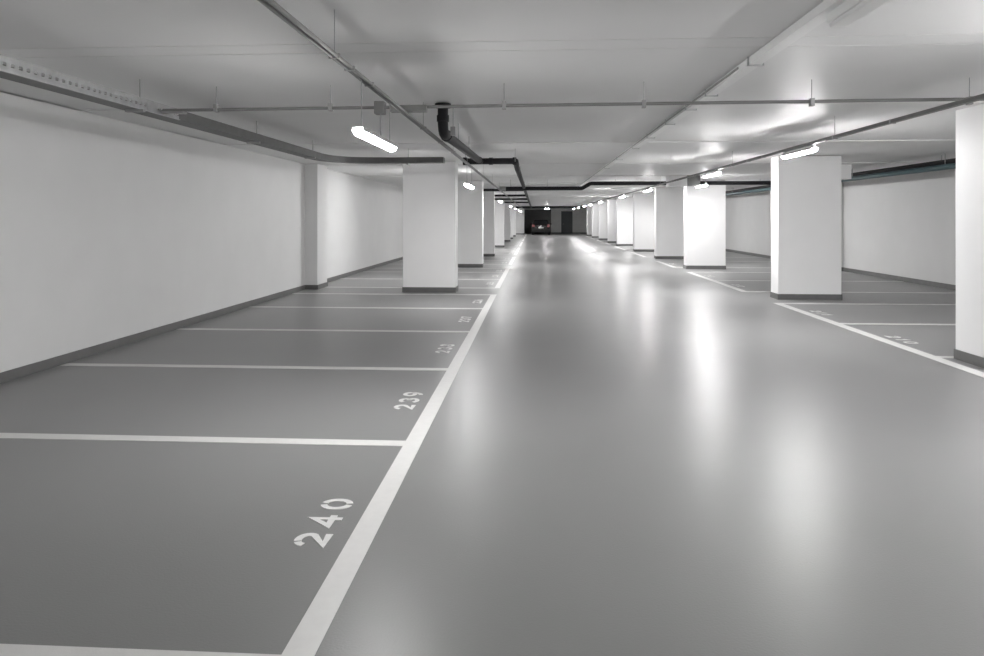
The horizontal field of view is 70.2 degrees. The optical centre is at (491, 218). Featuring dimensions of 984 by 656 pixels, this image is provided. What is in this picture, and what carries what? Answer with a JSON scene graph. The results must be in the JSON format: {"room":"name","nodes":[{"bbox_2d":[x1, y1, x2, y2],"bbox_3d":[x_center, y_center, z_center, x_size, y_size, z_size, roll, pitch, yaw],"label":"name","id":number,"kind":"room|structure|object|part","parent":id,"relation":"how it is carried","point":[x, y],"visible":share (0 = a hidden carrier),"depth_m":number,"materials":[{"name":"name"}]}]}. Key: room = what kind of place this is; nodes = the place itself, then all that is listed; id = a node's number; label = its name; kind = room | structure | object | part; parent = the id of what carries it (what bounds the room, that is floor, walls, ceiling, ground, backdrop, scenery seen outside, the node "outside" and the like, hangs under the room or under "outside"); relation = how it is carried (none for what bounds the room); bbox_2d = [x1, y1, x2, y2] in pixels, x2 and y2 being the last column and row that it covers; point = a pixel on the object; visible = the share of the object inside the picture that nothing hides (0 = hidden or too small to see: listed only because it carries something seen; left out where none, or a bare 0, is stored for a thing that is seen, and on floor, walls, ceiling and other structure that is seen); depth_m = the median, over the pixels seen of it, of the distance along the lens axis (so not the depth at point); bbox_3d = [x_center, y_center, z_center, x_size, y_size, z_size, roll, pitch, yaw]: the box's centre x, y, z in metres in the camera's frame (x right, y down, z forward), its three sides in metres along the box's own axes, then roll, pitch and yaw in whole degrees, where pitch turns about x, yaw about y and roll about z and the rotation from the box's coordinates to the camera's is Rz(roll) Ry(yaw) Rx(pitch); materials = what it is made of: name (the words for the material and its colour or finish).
{"room":"parking garage","nodes":[
{"label":"parking garage","id":0,"kind":"room"},
{"bbox_2d":[0,92,402,372],"bbox_3d":[-3.224,0.190,34.362,0.550,2.920,86.200,0,0,4],"label":"wall","id":1,"kind":"structure","parent":0,"point":[111,229],"depth_m":9.63,"materials":[{"name":"paint"}]},
{"bbox_2d":[0,257,402,383],"bbox_3d":[-3.236,1.597,32.059,0.328,0.105,81.600,0,0,4],"label":"baseboard","id":2,"kind":"structure","parent":1,"relation":"attached to","point":[12,374],"depth_m":9.60,"materials":[{"name":"paint"}]},
{"bbox_2d":[0,233,983,655],"bbox_3d":[4.231,1.775,33.804,15.600,0.250,86.600,0,0,4],"label":"floor","id":3,"kind":"structure","parent":0,"point":[628,453],"depth_m":4.53,"materials":[{"name":"grey concrete"}]},
{"bbox_2d":[0,644,280,655],"bbox_3d":[-2.977,1.649,2.718,4.364,0.004,0.120,0,0,4],"label":"parking line","id":4,"kind":"object","parent":3,"relation":"on","point":[5,649],"visible":1,"depth_m":2.66,"materials":[{"name":"paint"}]},
{"bbox_2d":[0,433,404,445],"bbox_3d":[-2.821,1.649,5.263,4.364,0.004,0.120,0,0,4],"label":"parking line","id":5,"kind":"object","parent":3,"relation":"on","point":[2,435],"visible":1,"depth_m":5.22,"materials":[{"name":"paint"}]},
{"bbox_2d":[60,363,447,370],"bbox_3d":[-2.666,1.649,7.778,4.364,0.004,0.120,0,0,4],"label":"parking line","id":6,"kind":"object","parent":3,"relation":"on","point":[66,364],"visible":1,"depth_m":7.79,"materials":[{"name":"paint"}]},
{"bbox_2d":[176,328,468,332],"bbox_3d":[-2.510,1.649,10.323,4.364,0.004,0.120,0,0,4],"label":"parking line","id":7,"kind":"object","parent":3,"relation":"on","point":[179,328],"visible":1,"depth_m":10.29,"materials":[{"name":"paint"}]},
{"bbox_2d":[294,499,352,547],"bbox_3d":[-0.919,1.649,3.811,0.204,0.004,0.612,0,0,4],"label":"bay number","id":8,"kind":"object","parent":3,"relation":"on","point":[332,518],"visible":1,"depth_m":3.81,"materials":[{"name":"paint"}]},
{"bbox_2d":[250,306,482,308],"bbox_3d":[-2.349,1.649,12.938,4.364,0.004,0.120,0,0,4],"label":"parking line","id":9,"kind":"object","parent":3,"relation":"on","point":[250,306],"visible":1,"depth_m":12.96,"materials":[{"name":"paint"}]},
{"bbox_2d":[354,287,401,287],"bbox_3d":[-2.117,1.649,16.721,4.364,0.004,0.110,0,0,4],"label":"bay line","id":10,"kind":"object","parent":3,"relation":"on","point":[354,287],"visible":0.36,"depth_m":16.71,"materials":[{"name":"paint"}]},
{"bbox_2d":[281,294,496,655],"bbox_3d":[-0.687,1.649,3.378,0.126,0.004,23.660,0,0,4],"label":"lane line","id":11,"kind":"object","parent":3,"relation":"on","point":[310,632],"visible":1,"depth_m":3.67,"materials":[{"name":"paint"}]},
{"bbox_2d":[292,293,490,294],"bbox_3d":[-2.206,1.649,15.264,4.364,0.004,0.120,0,0,4],"label":"parking line","id":12,"kind":"object","parent":3,"relation":"on","point":[292,293],"visible":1,"depth_m":15.18,"materials":[{"name":"paint"}]},
{"bbox_2d":[394,392,422,409],"bbox_3d":[-0.753,1.649,6.338,0.190,0.004,0.608,0,0,4],"label":"bay number","id":13,"kind":"object","parent":3,"relation":"on","point":[413,393],"visible":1,"depth_m":6.37,"materials":[{"name":"paint"}]},
{"bbox_2d":[341,278,499,279],"bbox_3d":[-1.973,1.649,19.057,4.364,0.004,0.110,0,0,4],"label":"parking line","id":14,"kind":"object","parent":3,"relation":"on","point":[341,278],"visible":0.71,"depth_m":18.91,"materials":[{"name":"paint"}]},
{"bbox_2d":[402,162,457,292],"bbox_3d":[-1.389,0.190,15.875,1.204,2.920,0.524,0,0,4],"label":"column","id":15,"kind":"structure","parent":3,"relation":"on","point":[430,191],"depth_m":15.63,"materials":[{"name":"paint"}]},
{"bbox_3d":[-1.389,1.593,15.875,1.204,0.115,0.524,0,0,4],"label":"skirting","id":16,"kind":"part","parent":15,"relation":"part of","materials":[{"name":"paint"}]},
{"bbox_2d":[435,344,454,352],"bbox_3d":[-0.596,1.649,8.869,0.190,0.004,0.609,0,0,4],"label":"bay number","id":17,"kind":"object","parent":3,"relation":"on","point":[442,344],"visible":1,"depth_m":8.91,"materials":[{"name":"paint"}]},
{"bbox_2d":[458,181,483,266],"bbox_3d":[-0.897,0.190,23.890,1.204,2.920,0.524,0,0,4],"label":"column","id":18,"kind":"structure","parent":3,"relation":"on","point":[470,201],"depth_m":23.63,"materials":[{"name":"paint"}]},
{"bbox_3d":[-0.897,1.593,23.890,1.204,0.115,0.524,0,0,4],"label":"skirting","id":19,"kind":"part","parent":18,"relation":"part of","materials":[{"name":"paint"}]},
{"bbox_2d":[458,268,505,268],"bbox_3d":[-1.722,1.649,23.149,4.364,0.004,0.110,0,0,4],"label":"bay line","id":20,"kind":"object","parent":3,"relation":"on","point":[458,268],"visible":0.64,"depth_m":23.06,"materials":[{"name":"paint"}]},
{"bbox_2d":[483,191,494,256],"bbox_3d":[-0.479,0.190,30.687,1.204,2.920,0.524,0,0,4],"label":"column","id":21,"kind":"structure","parent":3,"relation":"on","point":[488,196],"depth_m":30.42,"materials":[{"name":"paint"}]},
{"bbox_2d":[495,197,504,246],"bbox_3d":[0.117,0.190,40.389,1.204,2.920,0.524,0,0,4],"label":"column","id":22,"kind":"structure","parent":3,"relation":"on","point":[499,207],"depth_m":40.12,"materials":[{"name":"paint"}]},
{"bbox_2d":[495,268,508,287],"bbox_3d":[0.321,1.649,19.793,0.126,0.004,6.550,0,0,4],"label":"lane line","id":23,"kind":"object","parent":3,"relation":"on","point":[504,274],"visible":1,"depth_m":19.22,"materials":[{"name":"paint"}]},
{"bbox_2d":[504,201,510,241],"bbox_3d":[0.724,0.190,50.280,1.204,2.920,0.524,0,0,4],"label":"column","id":24,"kind":"structure","parent":3,"relation":"on","point":[506,205],"depth_m":50.00,"materials":[{"name":"paint"}]},
{"bbox_2d":[510,203,512,238],"bbox_3d":[1.112,0.190,56.588,1.204,2.920,0.524,0,0,4],"label":"column","id":25,"kind":"structure","parent":3,"relation":"on","point":[511,204],"depth_m":56.31,"materials":[{"name":"paint"}]},
{"bbox_2d":[513,205,515,235],"bbox_3d":[1.596,0.190,64.473,1.204,2.920,0.524,0,0,4],"label":"column","id":26,"kind":"structure","parent":3,"relation":"on","point":[514,206],"depth_m":64.19,"materials":[{"name":"paint"}]},
{"bbox_2d":[530,220,551,234],"bbox_3d":[5.067,0.847,72.696,2.240,1.606,4.300,0,0,4],"label":"car","id":27,"kind":"object","parent":3,"relation":"on","point":[538,226],"visible":0.98,"depth_m":70.67,"materials":[{"name":"black paint"}]},
{"bbox_2d":[587,205,591,235],"bbox_3d":[9.664,0.190,66.558,1.274,2.920,0.474,0,0,4],"label":"column","id":28,"kind":"structure","parent":3,"relation":"on","point":[589,207],"depth_m":66.36,"materials":[{"name":"paint"}]},
{"bbox_2d":[592,204,598,237],"bbox_3d":[9.302,0.190,60.669,1.274,2.920,0.474,0,0,4],"label":"column","id":29,"kind":"structure","parent":3,"relation":"on","point":[595,207],"depth_m":60.46,"materials":[{"name":"paint"}]},
{"bbox_2d":[598,202,607,239],"bbox_3d":[8.904,0.190,54.181,1.274,2.920,0.474,0,0,4],"label":"column","id":30,"kind":"structure","parent":3,"relation":"on","point":[603,207],"depth_m":53.97,"materials":[{"name":"paint"}]},
{"bbox_2d":[607,200,615,242],"bbox_3d":[8.493,0.190,47.494,1.274,2.920,0.474,0,0,4],"label":"column","id":31,"kind":"structure","parent":3,"relation":"on","point":[611,203],"depth_m":47.30,"materials":[{"name":"paint"}]},
{"bbox_2d":[616,197,632,245],"bbox_3d":[8.177,0.190,42.353,1.274,2.920,0.474,0,0,4],"label":"column","id":32,"kind":"structure","parent":3,"relation":"on","point":[624,206],"depth_m":42.14,"materials":[{"name":"paint"}]},
{"bbox_3d":[8.177,1.593,42.353,1.274,0.115,0.474,0,0,4],"label":"skirting","id":33,"kind":"part","parent":32,"relation":"part of","materials":[{"name":"paint"}]},
{"bbox_2d":[633,193,653,251],"bbox_3d":[7.730,0.190,35.067,1.274,2.920,0.474,0,0,4],"label":"column","id":34,"kind":"structure","parent":3,"relation":"on","point":[643,203],"depth_m":34.86,"materials":[{"name":"paint"}]},
{"bbox_3d":[7.730,1.593,35.067,1.274,0.115,0.474,0,0,4],"label":"skirting","id":35,"kind":"part","parent":34,"relation":"part of","materials":[{"name":"paint"}]},
{"bbox_2d":[656,261,677,267],"bbox_3d":[6.285,1.649,25.412,0.150,0.004,3.700,0,0,4],"label":"lane line","id":36,"kind":"object","parent":3,"relation":"on","point":[656,261],"visible":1,"depth_m":25.06,"materials":[{"name":"paint"}]},
{"bbox_2d":[654,187,683,258],"bbox_3d":[7.343,0.190,28.779,1.274,2.920,0.474,0,0,4],"label":"column","id":37,"kind":"structure","parent":3,"relation":"on","point":[668,201],"depth_m":28.56,"materials":[{"name":"paint"}]},
{"bbox_3d":[7.343,1.593,28.779,1.274,0.115,0.474,0,0,4],"label":"skirting","id":38,"kind":"part","parent":37,"relation":"part of","materials":[{"name":"paint"}]},
{"bbox_2d":[683,179,725,268],"bbox_3d":[6.991,0.190,23.040,1.274,2.920,0.474,0,0,4],"label":"column","id":39,"kind":"structure","parent":3,"relation":"on","point":[704,207],"depth_m":22.82,"materials":[{"name":"paint"}]},
{"bbox_3d":[6.991,1.593,23.040,1.274,0.115,0.474,0,0,4],"label":"skirting","id":40,"kind":"part","parent":39,"relation":"part of","materials":[{"name":"paint"}]},
{"bbox_2d":[687,272,747,291],"bbox_3d":[5.870,1.649,18.650,0.150,0.004,5.850,0,0,4],"label":"lane line","id":41,"kind":"object","parent":3,"relation":"on","point":[712,280],"visible":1,"depth_m":18.01,"materials":[{"name":"paint"}]},
{"bbox_2d":[725,272,770,272],"bbox_3d":[8.530,1.649,21.357,4.830,0.004,0.110,0,0,4],"label":"bay line","id":42,"kind":"object","parent":3,"relation":"on","point":[725,272],"visible":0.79,"depth_m":21.35,"materials":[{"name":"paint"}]},
{"bbox_2d":[770,156,841,299],"bbox_3d":[6.462,0.190,14.426,1.274,2.920,0.474,0,0,4],"label":"column","id":43,"kind":"structure","parent":3,"relation":"on","point":[805,190],"depth_m":14.20,"materials":[{"name":"paint"}]},
{"bbox_3d":[6.462,1.593,14.426,1.274,0.115,0.474,0,0,4],"label":"skirting","id":44,"kind":"part","parent":43,"relation":"part of","materials":[{"name":"paint"}]},
{"bbox_2d":[716,280,903,281],"bbox_3d":[8.353,1.649,18.473,4.830,0.004,0.110,0,0,4],"label":"parking line","id":45,"kind":"object","parent":3,"relation":"on","point":[716,280],"visible":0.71,"depth_m":18.59,"materials":[{"name":"paint"}]},
{"bbox_2d":[748,291,941,292],"bbox_3d":[8.179,1.649,15.638,4.830,0.004,0.110,0,0,4],"label":"parking line","id":46,"kind":"object","parent":3,"relation":"on","point":[748,291],"visible":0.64,"depth_m":15.58,"materials":[{"name":"paint"}]},
{"bbox_2d":[783,303,955,304],"bbox_3d":[8.045,1.649,13.452,4.830,0.004,0.110,0,0,4],"label":"parking line","id":47,"kind":"object","parent":3,"relation":"on","point":[783,303],"visible":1,"depth_m":13.56,"materials":[{"name":"paint"}]},
{"bbox_2d":[774,303,983,377],"bbox_3d":[4.874,1.649,2.446,0.150,0.004,22.480,0,0,4],"label":"lane line","id":48,"kind":"object","parent":3,"relation":"on","point":[947,362],"visible":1,"depth_m":9.15,"materials":[{"name":"paint"}]},
{"bbox_2d":[841,323,955,324],"bbox_3d":[7.884,1.649,10.837,4.830,0.004,0.110,0,0,4],"label":"parking line","id":49,"kind":"object","parent":3,"relation":"on","point":[841,323],"visible":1,"depth_m":10.89,"materials":[{"name":"paint"}]},
{"bbox_2d":[886,336,917,343],"bbox_3d":[5.588,1.649,9.533,0.198,0.004,0.612,0,0,4],"label":"number","id":50,"kind":"object","parent":3,"relation":"on","point":[886,336],"visible":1,"depth_m":9.53,"materials":[{"name":"paint"}]},
{"bbox_2d":[937,356,953,357],"bbox_3d":[7.721,1.649,8.182,4.830,0.004,0.110,0,0,4],"label":"parking line","id":51,"kind":"object","parent":3,"relation":"on","point":[937,356],"visible":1,"depth_m":8.35,"materials":[{"name":"paint"}]},
{"bbox_2d":[954,104,983,367],"bbox_3d":[6.060,0.190,7.888,1.274,2.920,0.654,0,0,4],"label":"column","id":52,"kind":"structure","parent":3,"relation":"on","point":[969,349],"depth_m":7.96,"materials":[{"name":"paint"}]},
{"bbox_3d":[6.060,1.593,7.888,1.274,0.115,0.654,0,0,4],"label":"skirting","id":53,"kind":"part","parent":52,"relation":"part of","materials":[{"name":"paint"}]},
{"bbox_2d":[0,0,983,206],"bbox_3d":[4.231,-1.315,33.804,15.600,0.090,86.600,0,0,4],"label":"ceiling","id":54,"kind":"structure","parent":0,"point":[430,52],"depth_m":6.15,"materials":[{"name":"paint"}]},
{"bbox_2d":[0,54,444,165],"bbox_3d":[-2.516,-1.125,3.541,2.167,0.299,18.760,0,0,4],"label":"cable tray","id":55,"kind":"object","parent":54,"relation":"hanging from","point":[190,120],"visible":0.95,"depth_m":6.63,"materials":[{"name":"metal"}]},
{"bbox_3d":[-3.575,-1.055,0.670,0.030,0.112,12.900,0,0,4],"label":"rail","id":56,"kind":"part","parent":55,"relation":"part of","materials":[{"name":"metal"}]},
{"bbox_3d":[-3.223,-1.187,6.410,0.010,0.174,0.012,0,0,4],"label":"hanger rod","id":57,"kind":"part","parent":55,"relation":"part of","materials":[{"name":"silver metal"}]},
{"bbox_3d":[-2.520,-1.056,3.522,2.162,0.102,18.722,0,0,4],"label":"rail","id":58,"kind":"part","parent":55,"relation":"part of","materials":[{"name":"grey metal"}]},
{"bbox_3d":[-3.205,-1.058,6.609,0.004,0.085,0.180,0,0,4],"label":"coupling plate","id":59,"kind":"part","parent":55,"relation":"part of","materials":[{"name":"metal"}]},
{"bbox_3d":[-2.783,-1.056,10.169,1.637,0.102,5.955,0,0,23],"label":"rail","id":60,"kind":"part","parent":55,"relation":"part of","materials":[{"name":"grey metal"}]},
{"bbox_2d":[257,0,521,207],"bbox_3d":[0.723,-1.125,31.665,0.068,0.299,73.300,0,0,4],"label":"conduit","id":61,"kind":"object","parent":54,"relation":"hanging from","point":[274,7],"visible":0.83,"depth_m":4.42,"materials":[{"name":"silver metal"}]},
{"bbox_3d":[-0.960,-1.138,4.267,0.004,0.272,0.005,0,0,4],"label":"hanger rod","id":62,"kind":"part","parent":61,"relation":"part of","materials":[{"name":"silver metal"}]},
{"bbox_2d":[351,78,397,151],"bbox_3d":[-0.890,-0.779,5.415,0.100,0.422,1.200,0,0,4],"label":"lamp","id":63,"kind":"object","parent":61,"relation":"hanging from","point":[364,133],"visible":0.97,"depth_m":5.17,"materials":[{"name":"grey plastic"}]},
{"bbox_2d":[353,129,395,151],"bbox_3d":[-0.890,-0.592,5.415,0.088,0.046,1.200,0,0,4],"label":"diffuser","id":64,"kind":"object","parent":63,"relation":"attached to","point":[368,135],"depth_m":5.22,"materials":[{"name":"white plastic"}]},
{"bbox_2d":[464,183,474,188],"bbox_3d":[-0.421,-0.779,13.050,0.100,0.422,1.200,0,0,4],"label":"lamp","id":65,"kind":"object","parent":61,"relation":"hanging from","point":[468,185],"visible":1,"depth_m":12.75,"materials":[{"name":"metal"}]},
{"bbox_2d":[435,103,531,208],"bbox_3d":[1.507,-1.081,37.994,1.040,0.387,60.770,0,0,4],"label":"drain pipe","id":66,"kind":"object","parent":54,"relation":"hanging from","point":[448,136],"visible":0.94,"depth_m":9.61,"materials":[{"name":"black metal"}]},
{"bbox_2d":[483,189,522,190],"bbox_3d":[-0.176,-1.155,26.661,2.780,0.239,0.100,0,0,4],"label":"pipe","id":67,"kind":"object","parent":54,"relation":"hanging from","point":[483,189],"visible":0.19,"depth_m":26.60,"materials":[{"name":"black metal"}]},
{"bbox_2d":[495,194,525,196],"bbox_3d":[0.217,-1.155,33.049,2.780,0.239,0.100,0,0,4],"label":"pipe","id":68,"kind":"object","parent":54,"relation":"hanging from","point":[496,195],"visible":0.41,"depth_m":32.98,"materials":[{"name":"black metal"}]},
{"bbox_2d":[495,198,526,199],"bbox_3d":[0.597,-1.155,39.237,2.780,0.239,0.100,0,0,4],"label":"pipe","id":69,"kind":"object","parent":54,"relation":"hanging from","point":[495,198],"visible":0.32,"depth_m":39.17,"materials":[{"name":"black metal"}]},
{"bbox_2d":[516,206,584,207],"bbox_3d":[5.703,-1.128,68.379,6.800,0.291,0.220,0,0,4],"label":"pipe","id":70,"kind":"object","parent":54,"relation":"hanging from","point":[516,206],"visible":0.86,"depth_m":68.30,"materials":[{"name":"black metal"}]},
{"bbox_2d":[161,77,983,135],"bbox_3d":[2.049,-1.021,6.466,10.502,0.506,0.100,0,0,4],"label":"conduit","id":71,"kind":"object","parent":54,"relation":"hanging from","point":[379,107],"visible":0.94,"depth_m":6.56,"materials":[{"name":"silver metal"}]},
{"bbox_3d":[-3.081,-1.025,6.782,0.222,0.020,0.080,0,0,4],"label":"plate","id":72,"kind":"part","parent":71,"relation":"part of","materials":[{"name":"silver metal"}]},
{"bbox_2d":[499,179,770,190],"bbox_3d":[4.768,-1.092,22.650,9.060,0.364,0.144,0,0,4],"label":"pipe","id":73,"kind":"object","parent":54,"relation":"hanging from","point":[501,188],"visible":0.94,"depth_m":22.64,"materials":[{"name":"grey plastic"}]},
{"bbox_2d":[666,175,686,186],"bbox_3d":[5.499,-1.110,20.852,0.520,0.320,0.500,0,0,4],"label":"ceiling boxing","id":74,"kind":"structure","parent":54,"relation":"attached to","point":[681,183],"depth_m":20.61,"materials":[{"name":"white paint"}]},
{"bbox_2d":[687,175,699,185],"bbox_3d":[5.955,-1.120,20.824,0.385,0.300,0.400,0,0,4],"label":"ceiling boxing","id":75,"kind":"structure","parent":54,"relation":"attached to","point":[695,180],"depth_m":20.62,"materials":[{"name":"grey paint"}]},
{"bbox_2d":[696,178,707,187],"bbox_3d":[6.303,-1.107,21.053,0.100,0.326,1.200,0,0,4],"label":"lamp","id":76,"kind":"object","parent":54,"relation":"hanging from","point":[705,184],"visible":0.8,"depth_m":20.66,"materials":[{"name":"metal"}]},
{"bbox_2d":[579,0,845,185],"bbox_3d":[2.493,-1.235,12.370,0.124,0.070,35.000,0,0,4],"label":"cable tray","id":77,"kind":"object","parent":54,"relation":"attached to","point":[816,16],"visible":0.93,"depth_m":5.51,"materials":[{"name":"grey metal"}]},
{"bbox_2d":[574,93,983,207],"bbox_3d":[5.634,-1.129,31.364,0.062,0.291,73.300,0,0,4],"label":"tray","id":78,"kind":"object","parent":54,"relation":"hanging from","point":[981,96],"visible":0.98,"depth_m":8.17,"materials":[{"name":"silver metal"}]},
{"bbox_2d":[703,169,720,177],"bbox_3d":[4.610,-0.936,14.695,0.100,0.106,1.200,0,0,4],"label":"lamp","id":79,"kind":"object","parent":78,"relation":"attached to","point":[718,171],"visible":0.99,"depth_m":14.46,"materials":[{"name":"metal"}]},
{"bbox_2d":[703,172,720,177],"bbox_3d":[4.610,-0.906,14.695,0.088,0.046,1.200,0,0,4],"label":"diffuser","id":80,"kind":"object","parent":79,"relation":"attached to","point":[705,175],"depth_m":14.58,"materials":[{"name":"white plastic"}]},
{"bbox_2d":[781,144,817,158],"bbox_3d":[4.312,-0.936,9.854,0.100,0.106,1.200,0,0,4],"label":"lamp","id":81,"kind":"object","parent":78,"relation":"attached to","point":[813,148],"visible":1,"depth_m":9.69,"materials":[{"name":"grey plastic"}]},
{"bbox_2d":[726,163,955,195],"bbox_3d":[9.855,-1.113,29.952,0.110,0.323,71.000,0,0,4],"label":"pipe","id":82,"kind":"object","parent":54,"relation":"hanging from","point":[952,165],"visible":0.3,"depth_m":15.67,"materials":[{"name":"silver metal"}]},
{"bbox_2d":[726,155,955,192],"bbox_3d":[10.015,-1.165,29.942,0.120,0.218,71.000,0,0,4],"label":"insulated pipe","id":83,"kind":"object","parent":54,"relation":"hanging from","point":[953,160],"visible":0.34,"depth_m":15.80,"materials":[{"name":"black metal"}]},
{"bbox_2d":[841,165,850,179],"bbox_3d":[8.191,-1.100,16.729,0.600,0.340,0.400,0,0,4],"label":"junction box","id":84,"kind":"object","parent":54,"relation":"attached to","point":[845,169],"depth_m":16.52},
{"bbox_2d":[827,0,889,26],"bbox_3d":[1.991,-1.198,3.334,0.125,0.145,1.600,0,0,4],"label":"lamp","id":85,"kind":"object","parent":54,"relation":"attached to","point":[848,12],"visible":1,"depth_m":3.88,"materials":[{"name":"white plastic"}]},
{"bbox_2d":[516,208,523,232],"bbox_3d":[1.234,0.190,72.836,4.229,2.920,0.350,0,0,4],"label":"wall","id":86,"kind":"structure","parent":0,"point":[519,215],"depth_m":72.56,"materials":[{"name":"paint"}]},
{"bbox_2d":[524,207,586,231],"bbox_3d":[6.875,0.190,76.848,15.000,2.920,0.250,0,0,4],"label":"wall","id":87,"kind":"structure","parent":0,"point":[579,214],"depth_m":76.60,"materials":[{"name":"paint"}]},
{"bbox_2d":[524,210,550,233],"bbox_3d":[5.025,0.342,76.907,2.914,2.617,0.160,0,0,4],"label":"gate","id":88,"kind":"object","parent":87,"relation":"attached to","point":[530,216],"visible":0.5,"depth_m":76.94,"materials":[{"name":"metal"}]},
{"bbox_2d":[561,211,572,233],"bbox_3d":[8.203,0.426,76.691,1.226,2.448,0.141,0,0,4],"label":"door","id":89,"kind":"structure","parent":87,"relation":"in","point":[566,216],"depth_m":76.67,"materials":[{"name":"grey paint"}]},
{"bbox_2d":[551,232,586,233],"bbox_3d":[10.405,1.590,76.497,7.870,0.120,0.018,0,0,4],"label":"baseboard","id":90,"kind":"structure","parent":87,"relation":"attached to","point":[551,232],"depth_m":76.57,"materials":[{"name":"paint"}]},
{"bbox_2d":[726,169,955,284],"bbox_3d":[11.738,0.190,33.443,0.470,2.920,86.200,0,0,4],"label":"wall","id":91,"kind":"structure","parent":0,"point":[900,225],"depth_m":19.15,"materials":[{"name":"paint"}]},
{"bbox_2d":[726,249,955,289],"bbox_3d":[11.603,1.590,33.351,0.248,0.120,86.000,0,0,4],"label":"baseboard","id":92,"kind":"structure","parent":91,"relation":"attached to","point":[881,275],"depth_m":19.05,"materials":[{"name":"paint"}]}
]}

